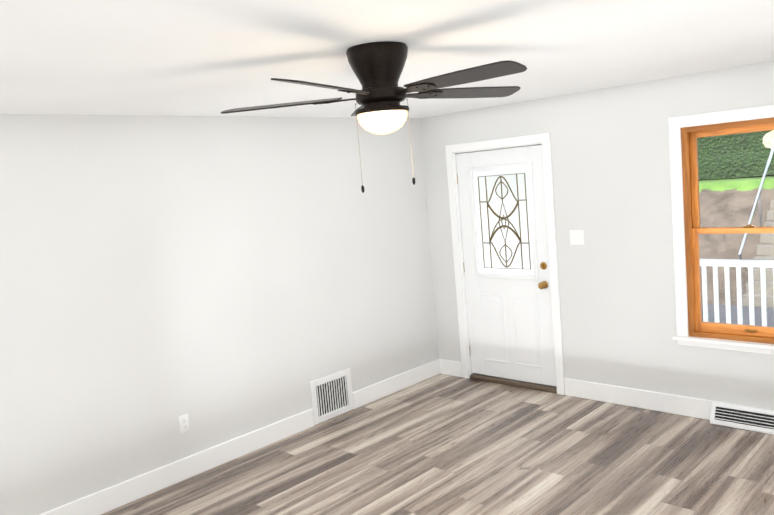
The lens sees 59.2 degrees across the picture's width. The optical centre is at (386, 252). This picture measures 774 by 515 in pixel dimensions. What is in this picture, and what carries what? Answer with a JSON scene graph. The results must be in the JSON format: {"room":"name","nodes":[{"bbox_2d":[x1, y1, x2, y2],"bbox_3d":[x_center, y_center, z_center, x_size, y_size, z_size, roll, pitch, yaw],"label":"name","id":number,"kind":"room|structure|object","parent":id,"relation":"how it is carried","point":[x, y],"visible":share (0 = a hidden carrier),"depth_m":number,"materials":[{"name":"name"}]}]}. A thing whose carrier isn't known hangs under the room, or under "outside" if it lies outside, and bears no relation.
{"room":"living room","nodes":[
{"label":"living room","id":0,"kind":"room"},
{"bbox_2d":[0,114,438,514],"bbox_3d":[-1.714,0.336,4.096,0.130,2.400,6.010,1,8,44],"label":"wall","id":1,"kind":"structure","parent":0,"point":[220,279],"depth_m":4.42,"materials":[{"name":"paint"}]},
{"bbox_2d":[39,408,313,514],"bbox_3d":[-1.488,1.441,4.251,0.018,0.140,2.692,1,8,44],"label":"baseboard","id":2,"kind":"structure","parent":1,"relation":"attached to","point":[103,501],"depth_m":4.41,"materials":[{"name":"paint"}]},
{"bbox_2d":[178,413,189,433],"bbox_3d":[-1.317,1.112,4.425,0.008,0.114,0.070,1,8,44],"label":"electrical outlet","id":3,"kind":"object","parent":1,"relation":"attached to","point":[184,426],"visible":1,"depth_m":4.42,"materials":[{"name":"white plastic"}]},
{"bbox_2d":[310,368,353,424],"bbox_3d":[-0.428,1.128,5.354,0.012,0.341,0.420,1,8,44],"label":"air vent","id":4,"kind":"object","parent":1,"relation":"in","point":[330,398],"visible":1,"depth_m":5.35,"materials":[{"name":"white metal"}]},
{"bbox_2d":[352,359,442,408],"bbox_3d":[0.110,1.129,5.916,0.018,0.140,1.118,1,8,44],"label":"baseboard","id":5,"kind":"structure","parent":1,"relation":"attached to","point":[366,395],"depth_m":5.88,"materials":[{"name":"paint"}]},
{"bbox_2d":[0,0,773,117],"bbox_3d":[-1.416,-0.847,3.591,7.630,0.120,6.410,1,8,44],"label":"ceiling","id":6,"kind":"structure","parent":0,"point":[151,57],"depth_m":2.71,"materials":[{"name":"paint"}]},
{"bbox_2d":[221,41,526,192],"bbox_3d":[0.014,-0.527,2.687,1.236,0.564,1.282,1,8,44],"label":"fan","id":7,"kind":"object","parent":6,"relation":"hanging from","point":[377,69],"visible":1,"depth_m":2.63,"materials":[{"name":"black metal"}]},
{"bbox_2d":[101,373,773,514],"bbox_3d":[-0.425,1.593,3.100,5.460,0.100,6.410,1,8,44],"label":"floor","id":8,"kind":"structure","parent":0,"point":[441,444],"depth_m":4.27,"materials":[{"name":"brown wood"}]},
{"bbox_2d":[420,60,773,409],"bbox_3d":[1.897,-0.057,4.906,4.630,2.400,0.200,1,8,44],"label":"wall","id":9,"kind":"structure","parent":0,"point":[610,154],"depth_m":4.96,"materials":[{"name":"paint"}]},
{"bbox_2d":[445,133,564,394],"bbox_3d":[1.032,0.092,5.748,1.018,2.074,0.217,1,8,44],"label":"door frame","id":10,"kind":"structure","parent":9,"relation":"attached to","point":[542,139],"depth_m":5.58,"materials":[{"name":"paint"}]},
{"bbox_2d":[456,145,555,385],"bbox_3d":[0.982,0.121,5.705,0.872,1.945,0.122,1,8,44],"label":"door","id":11,"kind":"structure","parent":9,"relation":"in","point":[504,239],"depth_m":5.69,"materials":[{"name":"paint"}]},
{"bbox_2d":[470,373,556,392],"bbox_3d":[1.130,1.100,5.868,0.862,0.036,0.242,1,8,44],"label":"door sill","id":12,"kind":"structure","parent":9,"relation":"attached to","point":[522,384],"depth_m":5.76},
{"bbox_2d":[570,230,583,244],"bbox_3d":[1.440,-0.110,5.178,0.116,0.114,0.020,1,8,44],"label":"light switch","id":13,"kind":"object","parent":9,"relation":"attached to","point":[576,237],"visible":1,"depth_m":5.18,"materials":[{"name":"white plastic"}]},
{"bbox_2d":[564,378,711,419],"bbox_3d":[1.820,1.076,5.042,1.118,0.140,0.014,1,8,44],"label":"baseboard","id":14,"kind":"structure","parent":9,"relation":"attached to","point":[644,399],"depth_m":5.00,"materials":[{"name":"paint"}]},
{"bbox_2d":[668,105,773,354],"bbox_3d":[2.331,-0.132,4.392,0.965,1.566,0.182,1,8,44],"label":"window","id":15,"kind":"structure","parent":9,"relation":"in","point":[698,326],"depth_m":4.58,"materials":[{"name":"brown wood"}]},
{"bbox_2d":[710,401,773,434],"bbox_3d":[2.363,1.083,4.479,0.440,0.148,0.078,1,8,44],"label":"air vent","id":16,"kind":"object","parent":9,"relation":"in","point":[755,419],"visible":1,"depth_m":4.48,"materials":[{"name":"white metal"}]},
{"label":"outside","id":17,"kind":"structure","parent":0,"visible":0},
{"bbox_2d":[699,175,773,326],"bbox_3d":[6.700,0.365,7.220,80.000,2.090,70.000,1,8,44],"label":"ground","id":18,"kind":"structure","parent":17,"point":[729,189],"depth_m":13.27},
{"bbox_2d":[697,130,773,179],"bbox_3d":[7.428,-2.302,16.635,14.116,1.097,1.219,1,8,44],"label":"hedge","id":19,"kind":"object","parent":18,"relation":"on","point":[734,149],"depth_m":15.45,"materials":[{"name":"green plant"}]},
{"bbox_2d":[738,142,773,307],"bbox_3d":[7.395,-0.663,12.425,1.090,3.100,2.716,1,8,44],"label":"steps","id":20,"kind":"structure","parent":18,"relation":"on","point":[766,239],"depth_m":12.30,"materials":[{"name":"grey stone"}]},
{"bbox_3d":[2.671,-0.175,5.883,8.400,2.820,2.288,1,8,44],"label":"porch","id":21,"kind":"object","parent":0,"visible":0},
{"bbox_2d":[700,259,773,325],"bbox_3d":[3.208,0.468,6.529,7.456,0.800,0.080,1,8,44],"label":"railing","id":22,"kind":"object","parent":21,"relation":"on","point":[744,263],"depth_m":6.41,"materials":[{"name":"white wood"}]}
]}

